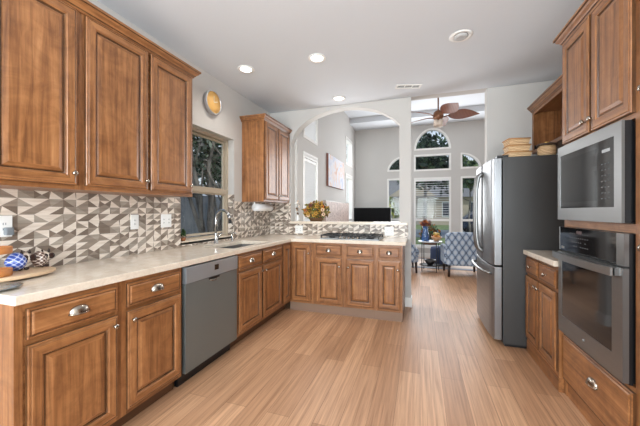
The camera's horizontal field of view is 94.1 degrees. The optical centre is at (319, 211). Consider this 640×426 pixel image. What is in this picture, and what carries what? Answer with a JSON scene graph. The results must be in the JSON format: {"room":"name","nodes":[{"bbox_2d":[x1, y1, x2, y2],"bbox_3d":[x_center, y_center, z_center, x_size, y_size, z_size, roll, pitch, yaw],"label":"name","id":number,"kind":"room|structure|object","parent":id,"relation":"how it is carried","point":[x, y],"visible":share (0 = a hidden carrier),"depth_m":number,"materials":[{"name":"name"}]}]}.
{"room":"kitchen","nodes":[
{"label":"kitchen","id":0,"kind":"room"},
{"bbox_2d":[88,0,269,244],"bbox_3d":[-1.873,-0.124,1.552,0.160,2.770,6.750,0,0,19],"label":"wall","id":1,"kind":"structure","parent":0,"point":[227,124],"depth_m":3.52,"materials":[{"name":"grey paint"}]},
{"bbox_2d":[0,215,11,236],"bbox_3d":[-1.745,0.082,1.646,0.007,0.118,0.070,0,0,19],"label":"wall outlet","id":2,"kind":"object","parent":1,"relation":"attached to","point":[5,221],"visible":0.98,"depth_m":1.65,"materials":[{"name":"white plastic"}]},
{"bbox_2d":[0,220,7,232],"bbox_3d":[-1.743,0.082,1.646,0.003,0.068,0.032,0,0,19],"label":"socket","id":3,"kind":"object","parent":2,"relation":"attached to","point":[3,223],"depth_m":1.64,"materials":[{"name":"white plastic"}]},
{"bbox_2d":[4,227,13,234],"bbox_3d":[-1.726,0.110,1.653,0.030,0.042,0.035,0,0,19],"label":"plug","id":4,"kind":"object","parent":2,"relation":"attached to","point":[8,230],"visible":1,"depth_m":1.64,"materials":[{"name":"grey plastic"}]},
{"bbox_2d":[0,0,78,190],"bbox_3d":[-1.594,-0.647,1.543,0.367,1.044,0.470,0,0,19],"label":"upper cabinet","id":5,"kind":"object","parent":1,"relation":"attached to","point":[39,39],"visible":0.99,"depth_m":1.53,"materials":[{"name":"brown wood"}]},
{"bbox_2d":[0,189,180,267],"bbox_3d":[-1.660,0.111,1.924,0.008,0.472,1.990,0,0,19],"label":"backsplash","id":6,"kind":"structure","parent":1,"relation":"attached to","point":[75,227],"depth_m":2.04,"materials":[{"name":"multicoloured tile"}]},
{"bbox_2d":[54,12,193,196],"bbox_3d":[-1.375,-0.647,2.194,0.367,1.044,0.902,0,0,19],"label":"upper cabinet","id":7,"kind":"object","parent":1,"relation":"attached to","point":[135,107],"visible":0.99,"depth_m":2.00,"materials":[{"name":"brown wood"}]},
{"bbox_2d":[60,0,200,78],"bbox_3d":[-1.478,-1.185,1.891,0.372,0.064,1.644,0,0,19],"label":"crown molding","id":8,"kind":"structure","parent":7,"relation":"attached to","point":[85,7],"depth_m":1.98,"materials":[{"name":"wood"}]},
{"bbox_2d":[131,215,138,228],"bbox_3d":[-1.492,0.085,2.400,0.007,0.118,0.070,0,0,19],"label":"wall outlet","id":9,"kind":"object","parent":1,"relation":"attached to","point":[134,218],"visible":1,"depth_m":2.40,"materials":[{"name":"white plastic"}]},
{"bbox_2d":[161,214,170,227],"bbox_3d":[-1.392,0.085,2.699,0.007,0.118,0.115,0,0,19],"label":"wall outlet","id":10,"kind":"object","parent":1,"relation":"attached to","point":[165,218],"visible":1,"depth_m":2.69,"materials":[{"name":"white plastic"}]},
{"bbox_2d":[182,127,227,239],"bbox_3d":[-1.317,-0.291,3.320,0.060,1.195,0.875,0,0,19],"label":"window","id":11,"kind":"structure","parent":1,"relation":"in","point":[223,191],"depth_m":3.65,"materials":[{"name":"beige wood"}]},
{"bbox_2d":[181,235,233,244],"bbox_3d":[-1.279,0.315,3.307,0.150,0.042,0.875,0,0,19],"label":"trim","id":12,"kind":"structure","parent":1,"relation":"attached to","point":[223,236],"depth_m":3.23,"materials":[{"name":"beige stone"}]},
{"bbox_2d":[181,229,185,240],"bbox_3d":[-1.358,0.231,2.963,0.072,0.126,0.064,0,0,-39],"label":"potted plant","id":13,"kind":"object","parent":12,"relation":"on","point":[183,231],"visible":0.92,"depth_m":2.96,"materials":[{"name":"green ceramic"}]},
{"bbox_2d":[181,238,233,246],"bbox_3d":[-1.204,0.337,3.282,0.008,0.020,0.875,0,0,19],"label":"trim","id":14,"kind":"structure","parent":1,"relation":"attached to","point":[200,243],"depth_m":3.15,"materials":[{"name":"beige stone"}]},
{"bbox_2d":[203,90,221,114],"bbox_3d":[-1.181,-1.199,3.282,0.050,0.260,0.260,0,0,19],"label":"wall clock","id":15,"kind":"object","parent":1,"relation":"attached to","point":[211,99],"visible":1,"depth_m":3.26,"materials":[{"name":"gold metal"}]},
{"bbox_2d":[228,195,233,234],"bbox_3d":[-1.105,0.043,3.706,0.090,0.503,0.008,0,0,19],"label":"backsplash","id":16,"kind":"structure","parent":1,"relation":"attached to","point":[230,197],"depth_m":3.70,"materials":[{"name":"beige tile"}]},
{"bbox_2d":[234,201,269,238],"bbox_3d":[-0.915,0.111,4.140,0.008,0.472,0.937,0,0,19],"label":"backsplash","id":17,"kind":"structure","parent":1,"relation":"attached to","point":[248,222],"depth_m":4.02,"materials":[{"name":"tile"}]},
{"bbox_2d":[242,120,289,202],"bbox_3d":[-0.715,-0.647,4.162,0.367,1.044,0.765,0,0,19],"label":"upper cabinet","id":18,"kind":"object","parent":1,"relation":"attached to","point":[265,147],"visible":1,"depth_m":3.84,"materials":[{"name":"brown wood"}]},
{"bbox_2d":[252,202,272,210],"bbox_3d":[-0.781,-0.065,4.081,0.100,0.121,0.452,0,0,19],"label":"paper towel holder","id":19,"kind":"object","parent":18,"relation":"attached to","point":[255,207],"visible":0.96,"depth_m":3.99,"materials":[{"name":"white"}]},
{"bbox_2d":[239,113,291,134],"bbox_3d":[-0.723,-1.185,4.138,0.372,0.064,0.816,0,0,19],"label":"crown molding","id":20,"kind":"structure","parent":18,"relation":"attached to","point":[263,116],"depth_m":3.82,"materials":[{"name":"wood"}]},
{"bbox_2d":[295,111,354,220],"bbox_3d":[0.269,-0.619,6.688,0.150,3.760,4.350,0,0,19],"label":"wall","id":21,"kind":"structure","parent":0,"point":[333,129],"depth_m":6.11,"materials":[{"name":"grey paint"}]},
{"bbox_2d":[303,151,317,220],"bbox_3d":[-0.213,-0.359,5.188,0.132,1.240,0.700,0,0,19],"label":"window","id":22,"kind":"structure","parent":21,"relation":"in","point":[306,155],"depth_m":5.04,"materials":[{"name":"white"}]},
{"bbox_2d":[305,158,315,220],"bbox_3d":[-0.181,-0.337,5.177,0.050,1.084,0.580,0,0,19],"label":"window blind","id":23,"kind":"object","parent":22,"relation":"attached to","point":[310,166],"visible":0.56,"depth_m":5.18,"materials":[{"name":"white plastic"}]},
{"bbox_2d":[303,119,317,145],"bbox_3d":[-0.213,-1.569,5.188,0.132,0.720,0.700,0,0,19],"label":"window","id":24,"kind":"structure","parent":21,"relation":"in","point":[315,142],"depth_m":5.46,"materials":[{"name":"white"}]},
{"bbox_2d":[305,120,315,140],"bbox_3d":[-0.181,-1.547,5.177,0.050,0.564,0.580,0,0,19],"label":"window blind","id":25,"kind":"object","parent":24,"relation":"attached to","point":[310,130],"visible":0.38,"depth_m":5.25,"materials":[{"name":"white plastic"}]},
{"bbox_2d":[326,153,343,189],"bbox_3d":[0.361,-0.849,6.651,0.048,0.660,1.320,0,0,19],"label":"canvas painting","id":26,"kind":"object","parent":21,"relation":"attached to","point":[334,166],"visible":1,"depth_m":6.43,"materials":[{"name":"multicoloured"}]},
{"bbox_2d":[346,173,351,220],"bbox_3d":[0.720,-0.359,7.965,0.132,1.240,0.760,0,0,19],"label":"window","id":27,"kind":"structure","parent":21,"relation":"in","point":[348,177],"depth_m":8.27,"materials":[{"name":"white"}]},
{"bbox_2d":[346,136,351,167],"bbox_3d":[0.720,-1.569,7.965,0.132,0.720,0.760,0,0,19],"label":"window","id":28,"kind":"structure","parent":21,"relation":"in","point":[348,141],"depth_m":8.27,"materials":[{"name":"white"}]},
{"bbox_2d":[97,0,583,112],"bbox_3d":[-0.057,-1.569,0.868,4.120,0.120,6.610,0,0,19],"label":"ceiling","id":29,"kind":"structure","parent":0,"point":[370,48],"depth_m":2.63,"materials":[{"name":"white paint"}]},
{"bbox_2d":[237,65,253,73],"bbox_3d":[-0.785,-1.504,3.159,0.176,0.010,0.176,0,0,19],"label":"recessed light","id":30,"kind":"object","parent":29,"relation":"in","point":[243,68],"visible":1,"depth_m":3.15,"materials":[{"name":"white"}]},
{"bbox_2d":[308,53,325,62],"bbox_3d":[-0.029,-1.504,2.931,0.176,0.010,0.176,0,0,19],"label":"recessed light","id":31,"kind":"object","parent":29,"relation":"in","point":[315,58],"visible":1,"depth_m":2.92,"materials":[{"name":"white"}]},
{"bbox_2d":[332,96,345,100],"bbox_3d":[0.254,-1.504,3.974,0.176,0.010,0.176,0,0,19],"label":"recessed light","id":32,"kind":"object","parent":29,"relation":"in","point":[336,98],"visible":1,"depth_m":3.96,"materials":[{"name":"white"}]},
{"bbox_2d":[395,84,421,88],"bbox_3d":[1.065,-1.505,3.593,0.300,0.008,0.110,0,0,3],"label":"ceiling vent","id":33,"kind":"object","parent":29,"relation":"in","point":[400,86],"visible":1,"depth_m":3.59,"materials":[{"name":"white metal"}]},
{"bbox_2d":[449,29,472,41],"bbox_3d":[1.212,-1.498,2.562,0.188,0.022,0.188,0,0,19],"label":"recessed light","id":34,"kind":"object","parent":29,"relation":"in","point":[461,35],"visible":1,"depth_m":2.54,"materials":[{"name":"white"}]},
{"bbox_2d":[122,258,590,425],"bbox_3d":[1.571,1.321,2.637,6.500,0.120,11.600,0,0,19],"label":"floor","id":35,"kind":"structure","parent":0,"point":[440,365],"depth_m":2.30,"materials":[{"name":"brown wood"}]},
{"bbox_2d":[0,282,120,425],"bbox_3d":[-1.450,0.825,1.536,0.649,0.873,0.464,0,0,19],"label":"base cabinet","id":36,"kind":"object","parent":35,"relation":"on","point":[60,356],"visible":0.98,"depth_m":1.39,"materials":[{"name":"brown wood"}]},
{"bbox_2d":[0,234,407,305],"bbox_3d":[-0.336,0.367,2.677,2.038,0.040,3.358,0,0,19],"label":"countertop","id":37,"kind":"structure","parent":36,"relation":"on","point":[76,277],"depth_m":1.95,"materials":[{"name":"beige stone"}]},
{"bbox_2d":[0,282,22,290],"bbox_3d":[-1.450,0.341,1.305,0.216,0.013,0.216,0,0,19],"label":"plate","id":38,"kind":"object","parent":37,"relation":"on","point":[3,285],"visible":1,"depth_m":1.37,"materials":[{"name":"grey ceramic"}]},
{"bbox_2d":[0,267,55,282],"bbox_3d":[-1.617,0.333,1.514,0.280,0.028,0.450,0,0,19],"label":"serving board","id":39,"kind":"object","parent":37,"relation":"on","point":[32,271],"visible":0.81,"depth_m":1.56,"materials":[{"name":"beige wood"}]},
{"bbox_2d":[0,246,12,277],"bbox_3d":[-1.597,0.208,1.449,0.144,0.220,0.144,0,0,19],"label":"tiered tray","id":40,"kind":"object","parent":39,"relation":"on","point":[4,271],"visible":1,"depth_m":1.46,"materials":[{"name":"brown wood"}]},
{"bbox_2d":[4,249,36,270],"bbox_3d":[-1.626,0.264,1.604,0.098,0.112,0.112,0,0,3],"label":"owl figurine","id":41,"kind":"object","parent":39,"relation":"on","point":[17,261],"visible":0.98,"depth_m":1.58,"materials":[{"name":"blue ceramic"}]},
{"bbox_2d":[31,248,54,266],"bbox_3d":[-1.606,0.267,1.712,0.091,0.105,0.086,0,0,-1],"label":"owl figurine","id":42,"kind":"object","parent":39,"relation":"on","point":[42,258],"visible":0.91,"depth_m":1.69,"materials":[{"name":"brown ceramic"}]},
{"bbox_2d":[213,209,231,243],"bbox_3d":[-1.026,0.160,3.205,0.252,0.375,0.107,0,0,27],"label":"faucet","id":43,"kind":"object","parent":37,"relation":"on","point":[216,236],"visible":1,"depth_m":3.21,"materials":[{"name":"silver metal"}]},
{"bbox_2d":[222,244,253,248],"bbox_3d":[-0.871,0.474,3.162,0.375,0.173,0.700,0,0,19],"label":"sink","id":44,"kind":"object","parent":37,"relation":"in","point":[238,245],"visible":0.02,"depth_m":3.46,"materials":[{"name":"grey metal"}]},
{"bbox_2d":[320,233,382,240],"bbox_3d":[0.423,0.321,3.866,0.740,0.052,0.480,0,0,19],"label":"cooktop","id":45,"kind":"object","parent":37,"relation":"in","point":[341,236],"visible":1,"depth_m":3.73,"materials":[{"name":"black metal"}]},
{"bbox_2d":[111,268,180,425],"bbox_3d":[-1.305,0.825,1.967,0.649,0.873,0.445,0,0,19],"label":"base cabinet","id":46,"kind":"object","parent":35,"relation":"on","point":[150,304],"visible":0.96,"depth_m":1.82,"materials":[{"name":"brown wood"}]},
{"bbox_2d":[174,255,237,386],"bbox_3d":[-1.128,0.827,2.499,0.606,0.868,0.632,0,0,19],"label":"dishwasher","id":47,"kind":"object","parent":35,"relation":"on","point":[209,288],"visible":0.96,"depth_m":2.34,"materials":[{"name":"grey metal"}]},
{"bbox_2d":[230,244,281,347],"bbox_3d":[-0.874,0.825,3.251,0.649,0.873,0.933,0,0,19],"label":"base cabinet","id":48,"kind":"object","parent":35,"relation":"on","point":[259,272],"visible":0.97,"depth_m":3.06,"materials":[{"name":"brown wood"}]},
{"bbox_2d":[276,242,290,314],"bbox_3d":[-0.699,0.825,3.815,0.621,0.873,0.245,0,0,19],"label":"base cabinet","id":49,"kind":"object","parent":35,"relation":"on","point":[286,247],"visible":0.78,"depth_m":3.70,"materials":[{"name":"brown wood"}]},
{"bbox_2d":[290,242,313,311],"bbox_3d":[-0.145,0.825,4.037,0.327,0.873,0.619,0,0,19],"label":"base cabinet","id":50,"kind":"object","parent":35,"relation":"on","point":[302,253],"visible":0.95,"depth_m":3.77,"materials":[{"name":"brown wood"}]},
{"bbox_2d":[314,242,343,314],"bbox_3d":[0.193,0.825,3.923,0.384,0.873,0.619,0,0,19],"label":"base cabinet","id":51,"kind":"object","parent":35,"relation":"on","point":[328,257],"visible":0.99,"depth_m":3.66,"materials":[{"name":"brown wood"}]},
{"bbox_2d":[323,200,348,220],"bbox_3d":[0.403,0.523,6.753,0.062,1.475,1.960,0,0,19],"label":"fireplace","id":52,"kind":"object","parent":35,"relation":"on","point":[339,211],"visible":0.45,"depth_m":6.62,"materials":[{"name":"stone"}]},
{"bbox_2d":[344,244,375,318],"bbox_3d":[0.557,0.825,3.801,0.381,0.873,0.619,0,0,19],"label":"base cabinet","id":53,"kind":"object","parent":35,"relation":"on","point":[359,259],"visible":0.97,"depth_m":3.54,"materials":[{"name":"brown wood"}]},
{"bbox_2d":[376,245,404,321],"bbox_3d":[0.881,0.825,3.692,0.301,0.873,0.619,0,0,19],"label":"base cabinet","id":54,"kind":"object","parent":35,"relation":"on","point":[390,259],"visible":0.98,"depth_m":3.43,"materials":[{"name":"brown wood"}]},
{"bbox_2d":[411,242,418,272],"bbox_3d":[1.723,0.832,6.448,0.740,0.861,0.740,0,0,11],"label":"armchair","id":55,"kind":"object","parent":35,"relation":"on","point":[414,251],"visible":0.3,"depth_m":6.05,"materials":[{"name":"fabric"}]},
{"bbox_2d":[418,240,441,272],"bbox_3d":[2.317,0.934,6.269,0.480,0.630,0.480,0,0,19],"label":"accent table","id":56,"kind":"object","parent":35,"relation":"on","point":[423,264],"visible":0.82,"depth_m":6.20,"materials":[{"name":"grey"}]},
{"bbox_2d":[420,219,430,240],"bbox_3d":[2.214,0.385,6.252,0.234,0.468,0.256,0,0,37],"label":"vase","id":57,"kind":"object","parent":56,"relation":"on","point":[425,235],"visible":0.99,"depth_m":6.21,"materials":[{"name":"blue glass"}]},
{"bbox_2d":[424,259,435,264],"bbox_3d":[2.317,1.067,6.269,0.240,0.110,0.240,0,0,19],"label":"bowl","id":58,"kind":"object","parent":56,"relation":"on","point":[428,261],"visible":1,"depth_m":6.20,"materials":[{"name":"grey"}]},
{"bbox_2d":[420,263,440,266],"bbox_3d":[2.317,1.122,6.269,0.427,0.014,0.427,0,0,19],"label":"shelf","id":59,"kind":"object","parent":56,"relation":"attached to","point":[422,264],"depth_m":6.19,"materials":[{"name":"black metal"}]},
{"bbox_2d":[431,236,441,240],"bbox_3d":[2.429,0.574,6.210,0.220,0.090,0.218,0,0,19],"label":"fruit bowl","id":60,"kind":"object","parent":56,"relation":"on","point":[432,237],"visible":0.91,"depth_m":6.14,"materials":[{"name":"brown"}]},
{"bbox_2d":[411,258,476,270],"bbox_3d":[3.098,1.255,7.103,2.450,0.012,1.400,0,0,19],"label":"rug","id":61,"kind":"object","parent":35,"relation":"on","point":[467,268],"visible":0.07,"depth_m":6.65,"materials":[{"name":"white fabric"}]},
{"bbox_2d":[430,246,446,265],"bbox_3d":[2.808,1.029,6.916,0.470,0.440,0.470,0,0,19],"label":"ottoman","id":62,"kind":"object","parent":61,"relation":"on","point":[433,248],"visible":0.3,"depth_m":6.78,"materials":[{"name":"blue fabric"}]},
{"bbox_2d":[441,232,476,276],"bbox_3d":[2.856,0.832,5.992,0.740,0.861,0.740,0,0,15],"label":"armchair","id":63,"kind":"object","parent":35,"relation":"on","point":[459,249],"visible":0.63,"depth_m":5.67,"materials":[{"name":"fabric"}]},
{"bbox_2d":[471,155,564,348],"bbox_3d":[2.128,0.367,3.107,0.946,1.787,0.905,0,0,19],"label":"refrigerator","id":64,"kind":"object","parent":35,"relation":"on","point":[515,199],"visible":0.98,"depth_m":2.76,"materials":[{"name":"grey paint"}]},
{"bbox_2d":[502,150,532,156],"bbox_3d":[1.898,-0.536,2.874,0.208,0.063,0.169,0,0,13],"label":"basket","id":65,"kind":"object","parent":64,"relation":"on","point":[509,153],"visible":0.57,"depth_m":2.80,"materials":[{"name":"wicker"}]},
{"bbox_2d":[503,144,531,152],"bbox_3d":[1.895,-0.600,2.876,0.201,0.063,0.164,0,0,17],"label":"basket","id":66,"kind":"object","parent":65,"relation":"on","point":[517,147],"visible":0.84,"depth_m":2.81,"materials":[{"name":"wicker"}]},
{"bbox_2d":[502,137,530,146],"bbox_3d":[1.895,-0.663,2.881,0.194,0.063,0.158,0,0,11],"label":"basket","id":67,"kind":"object","parent":66,"relation":"on","point":[510,141],"visible":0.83,"depth_m":2.82,"materials":[{"name":"wicker"}]},
{"bbox_2d":[536,141,557,154],"bbox_3d":[2.087,-0.574,2.743,0.160,0.137,0.160,0,0,19],"label":"lidded basket","id":68,"kind":"object","parent":64,"relation":"on","point":[546,148],"visible":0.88,"depth_m":2.69,"materials":[{"name":"wicker"}]},
{"bbox_2d":[526,256,564,392],"bbox_3d":[2.034,0.825,2.301,0.649,0.873,0.652,0,0,19],"label":"base cabinet","id":69,"kind":"object","parent":35,"relation":"on","point":[544,338],"visible":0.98,"depth_m":2.28,"materials":[{"name":"brown wood"}]},
{"bbox_2d":[523,250,557,266],"bbox_3d":[2.047,0.367,2.298,0.641,0.040,0.655,0,0,19],"label":"countertop","id":70,"kind":"structure","parent":69,"relation":"on","point":[545,256],"depth_m":2.38,"materials":[{"name":"beige stone"}]},
{"bbox_2d":[562,0,639,425],"bbox_3d":[1.825,0.046,1.621,0.627,2.430,0.765,0,0,19],"label":"tall cabinet","id":71,"kind":"object","parent":35,"relation":"on","point":[601,58],"visible":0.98,"depth_m":1.61,"materials":[{"name":"brown wood"}]},
{"bbox_2d":[553,0,600,45],"bbox_3d":[1.734,-1.185,1.351,0.630,0.064,1.439,0,0,19],"label":"crown molding","id":72,"kind":"structure","parent":71,"relation":"on","point":[587,6],"depth_m":1.85,"materials":[{"name":"wood"}]},
{"bbox_2d":[552,227,635,385],"bbox_3d":[1.768,0.462,1.660,0.605,0.713,0.690,0,0,19],"label":"wall oven","id":73,"kind":"object","parent":71,"relation":"in","point":[597,268],"visible":1,"depth_m":1.58,"materials":[{"name":"silver metal"}]},
{"bbox_2d":[558,120,635,222],"bbox_3d":[1.749,-0.189,1.667,0.446,0.489,0.690,0,0,19],"label":"microwave","id":74,"kind":"object","parent":71,"relation":"in","point":[597,170],"visible":1,"depth_m":1.58,"materials":[{"name":"silver metal"}]},
{"bbox_3d":[1.455,0.911,8.101,1.120,0.700,0.415,0,0,19],"label":"media console","id":75,"kind":"object","parent":35,"relation":"on","visible":0},
{"bbox_2d":[354,208,390,221],"bbox_3d":[1.413,0.230,8.070,1.000,0.660,0.180,0,0,19],"label":"television","id":76,"kind":"object","parent":75,"relation":"on","point":[360,214],"visible":0.46,"depth_m":8.03,"materials":[{"name":"black plastic"}]},
{"bbox_2d":[270,80,557,297],"bbox_3d":[1.999,-0.619,3.738,5.790,3.760,0.140,0,0,19],"label":"wall","id":77,"kind":"structure","parent":0,"point":[397,110],"depth_m":3.94,"materials":[{"name":"grey paint"}]},
{"bbox_2d":[270,203,290,223],"bbox_3d":[-0.599,0.029,4.533,0.342,0.308,0.008,0,0,19],"label":"backsplash","id":78,"kind":"structure","parent":77,"relation":"attached to","point":[281,212],"depth_m":4.52,"materials":[{"name":"beige tile"}]},
{"bbox_2d":[295,225,302,232],"bbox_3d":[-0.313,0.267,4.429,0.120,0.118,0.007,0,0,19],"label":"wall outlet","id":79,"kind":"object","parent":77,"relation":"attached to","point":[298,228],"visible":1,"depth_m":4.43,"materials":[{"name":"white plastic"}]},
{"bbox_2d":[270,223,407,237],"bbox_3d":[0.202,0.265,4.264,2.032,0.164,0.008,0,0,19],"label":"backsplash","id":80,"kind":"structure","parent":77,"relation":"attached to","point":[275,228],"depth_m":4.25,"materials":[{"name":"beige tile"}]},
{"bbox_2d":[290,221,407,224],"bbox_3d":[0.395,0.165,4.301,1.687,0.035,0.275,0,0,19],"label":"bar ledge","id":81,"kind":"object","parent":77,"relation":"attached to","point":[291,222],"visible":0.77,"depth_m":4.18,"materials":[{"name":"beige stone"}]},
{"bbox_2d":[294,200,299,220],"bbox_3d":[-0.341,-0.019,4.526,0.072,0.330,0.094,0,0,-44],"label":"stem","id":82,"kind":"object","parent":81,"relation":"on","point":[297,203],"visible":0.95,"depth_m":4.52,"materials":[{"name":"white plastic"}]},
{"bbox_2d":[301,200,330,220],"bbox_3d":[-0.061,-0.017,4.447,0.449,0.326,0.219,0,0,19],"label":"flower arrangement","id":83,"kind":"object","parent":81,"relation":"on","point":[320,211],"visible":1,"depth_m":4.40,"materials":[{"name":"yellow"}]},
{"bbox_2d":[309,218,322,220],"bbox_3d":[-0.056,0.121,4.449,0.218,0.050,0.170,0,0,19],"label":"bowl","id":84,"kind":"object","parent":81,"relation":"on","point":[311,219],"depth_m":4.38,"materials":[{"name":"brown"}]},
{"bbox_2d":[385,227,393,235],"bbox_3d":[0.931,0.267,4.011,0.120,0.118,0.007,0,0,19],"label":"wall outlet","id":85,"kind":"object","parent":77,"relation":"attached to","point":[389,231],"visible":1,"depth_m":4.01,"materials":[{"name":"white plastic"}]},
{"bbox_2d":[405,295,411,306],"bbox_3d":[1.192,1.201,4.008,0.088,0.120,0.166,0,0,19],"label":"baseboard","id":86,"kind":"structure","parent":77,"relation":"attached to","point":[408,301],"depth_m":3.93,"materials":[{"name":"white wood"}]},
{"bbox_2d":[344,93,484,130],"bbox_3d":[2.923,-2.469,5.875,5.700,0.220,4.500,0,0,19],"label":"ceiling","id":87,"kind":"structure","parent":0,"point":[358,119],"depth_m":7.45,"materials":[{"name":"white paint"}]},
{"bbox_2d":[411,98,479,127],"bbox_3d":[2.117,-1.990,5.213,1.222,1.018,1.252,0,0,19],"label":"ceiling fan","id":88,"kind":"object","parent":87,"relation":"hanging from","point":[440,120],"visible":0.93,"depth_m":5.13,"materials":[{"name":"brown wood"}]},
{"bbox_2d":[355,120,484,252],"bbox_3d":[3.615,-0.549,7.937,5.700,3.620,0.150,0,0,19],"label":"wall","id":89,"kind":"structure","parent":0,"point":[375,149],"depth_m":8.22,"materials":[{"name":"grey paint"}]},
{"bbox_2d":[387,178,398,220],"bbox_3d":[2.144,0.036,8.378,0.550,1.910,0.150,0,0,19],"label":"window","id":90,"kind":"structure","parent":89,"relation":"in","point":[388,180],"depth_m":8.41,"materials":[{"name":"white wood"}]},
{"bbox_2d":[387,157,398,171],"bbox_3d":[2.151,-1.330,8.396,0.490,0.421,0.112,0,0,19],"label":"window","id":91,"kind":"structure","parent":89,"relation":"in","point":[396,159],"depth_m":8.38,"materials":[{"name":"white"}]},
{"bbox_2d":[418,253,429,257],"bbox_3d":[3.589,1.196,7.859,5.400,0.130,0.015,0,0,19],"label":"baseboard","id":92,"kind":"structure","parent":89,"relation":"attached to","point":[426,255],"depth_m":8.09,"materials":[{"name":"white"}]},
{"bbox_2d":[414,177,450,247],"bbox_3d":[3.040,0.036,8.077,1.000,1.910,0.150,0,0,19],"label":"window","id":93,"kind":"structure","parent":89,"relation":"in","point":[449,178],"depth_m":8.08,"materials":[{"name":"white"}]},
{"bbox_2d":[416,179,448,217],"bbox_3d":[3.037,-0.347,8.068,0.850,1.044,0.050,0,0,19],"label":"window blind","id":94,"kind":"object","parent":93,"relation":"attached to","point":[423,179],"visible":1,"depth_m":8.06,"materials":[{"name":"white plastic"}]},
{"bbox_2d":[414,128,450,150],"bbox_3d":[3.046,-1.963,8.095,0.940,0.588,0.112,0,0,19],"label":"window","id":95,"kind":"structure","parent":89,"relation":"in","point":[443,133],"depth_m":8.05,"materials":[{"name":"white"}]},
{"bbox_2d":[414,153,450,170],"bbox_3d":[3.046,-1.324,8.095,0.940,0.450,0.112,0,0,19],"label":"window","id":96,"kind":"structure","parent":89,"relation":"in","point":[441,154],"depth_m":8.04,"materials":[{"name":"white"}]},
{"bbox_2d":[461,176,475,231],"bbox_3d":[3.936,0.036,7.776,0.550,1.910,0.150,0,0,19],"label":"window","id":97,"kind":"structure","parent":89,"relation":"in","point":[462,177],"depth_m":7.81,"materials":[{"name":"white"}]},
{"bbox_2d":[461,153,480,168],"bbox_3d":[3.942,-1.330,7.795,0.490,0.421,0.112,0,0,19],"label":"window","id":98,"kind":"structure","parent":89,"relation":"in","point":[466,154],"depth_m":7.76,"materials":[{"name":"white"}]},
{"bbox_3d":[1.773,-0.124,0.254,0.140,2.770,6.610,0,0,19],"label":"wall","id":99,"kind":"structure","parent":0,"visible":0},
{"bbox_2d":[532,87,564,153],"bbox_3d":[2.468,-0.919,2.995,0.284,0.500,0.950,0,0,19],"label":"upper cabinet","id":100,"kind":"object","parent":99,"relation":"attached to","point":[547,118],"visible":0.35,"depth_m":3.41,"materials":[{"name":"brown wood"}]},
{"bbox_2d":[527,75,561,112],"bbox_3d":[2.311,-1.185,3.052,0.050,0.064,0.958,0,0,19],"label":"crown molding","id":101,"kind":"structure","parent":100,"relation":"attached to","point":[554,87],"depth_m":3.02,"materials":[{"name":"wood"}]},
{"label":"outside","id":102,"kind":"structure","parent":0,"visible":0},
{"bbox_2d":[416,225,448,244],"bbox_3d":[13.055,1.481,38.866,80.000,0.160,98.000,0,0,19],"label":"ground","id":103,"kind":"structure","parent":102,"point":[440,227],"depth_m":24.42,"materials":[{"name":"green plant"}]},
{"bbox_2d":[180,196,221,237],"bbox_3d":[-4.455,0.426,9.408,0.062,1.950,14.000,0,0,19],"label":"fence","id":104,"kind":"object","parent":103,"relation":"on","point":[188,223],"visible":0.02,"depth_m":9.84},
{"bbox_2d":[188,134,222,235],"bbox_3d":[-2.269,-0.412,6.125,1.912,3.652,2.327,0,0,25],"label":"tree","id":105,"kind":"object","parent":103,"relation":"on","point":[212,151],"visible":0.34,"depth_m":5.87,"materials":[{"name":"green plant"}]},
{"bbox_2d":[194,149,221,227],"bbox_3d":[-2.959,-0.360,9.328,2.450,3.546,2.155,0,0,-14],"label":"tree","id":106,"kind":"object","parent":103,"relation":"on","point":[199,172],"visible":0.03,"depth_m":9.04,"materials":[{"name":"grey plant"}]},
{"bbox_2d":[389,196,398,217],"bbox_3d":[2.817,0.305,12.792,1.668,2.199,1.659,0,0,19],"label":"tree","id":107,"kind":"object","parent":103,"relation":"on","point":[391,207],"visible":0.09,"depth_m":12.63,"materials":[{"name":"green plant"}]},
{"bbox_2d":[389,181,472,224],"bbox_3d":[12.540,-1.199,34.819,14.200,5.200,9.200,0,0,19],"label":"house","id":108,"kind":"structure","parent":103,"relation":"on","point":[393,187],"depth_m":30.90,"materials":[{"name":"beige"}]},
{"bbox_2d":[390,131,473,218],"bbox_3d":[4.391,-1.145,12.695,4.342,5.104,3.852,0,0,19],"label":"tree","id":109,"kind":"object","parent":103,"relation":"on","point":[428,141],"visible":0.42,"depth_m":12.27,"materials":[{"name":"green plant"}]},
{"bbox_2d":[462,155,477,231],"bbox_3d":[7.835,-0.760,15.560,2.280,4.328,2.841,0,0,33],"label":"tree","id":110,"kind":"object","parent":103,"relation":"on","point":[471,163],"visible":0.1,"depth_m":15.14,"materials":[{"name":"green plant"}]},
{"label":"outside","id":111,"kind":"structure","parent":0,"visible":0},
{"bbox_3d":[4.347,1.381,9.801,10.000,0.040,3.650,0,0,19],"label":"patio","id":112,"kind":"object","parent":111,"visible":0},
{"bbox_2d":[418,224,440,244],"bbox_3d":[3.593,0.866,9.764,0.761,0.991,0.668,0,0,-36],"label":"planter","id":113,"kind":"object","parent":112,"relation":"on","point":[430,231],"visible":0.41,"depth_m":9.62,"materials":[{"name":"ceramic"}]},
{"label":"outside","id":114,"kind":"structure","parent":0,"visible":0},
{"bbox_2d":[416,229,463,237],"bbox_3d":[6.528,1.391,19.433,80.000,0.020,7.000,0,0,19],"label":"road","id":115,"kind":"structure","parent":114,"point":[443,232],"depth_m":19.50,"materials":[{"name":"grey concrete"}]},
{"bbox_2d":[463,211,472,231],"bbox_3d":[10.656,0.656,18.152,4.244,1.449,1.840,0,0,19],"label":"car","id":116,"kind":"object","parent":115,"relation":"on","point":[465,223],"visible":0.12,"depth_m":17.88,"materials":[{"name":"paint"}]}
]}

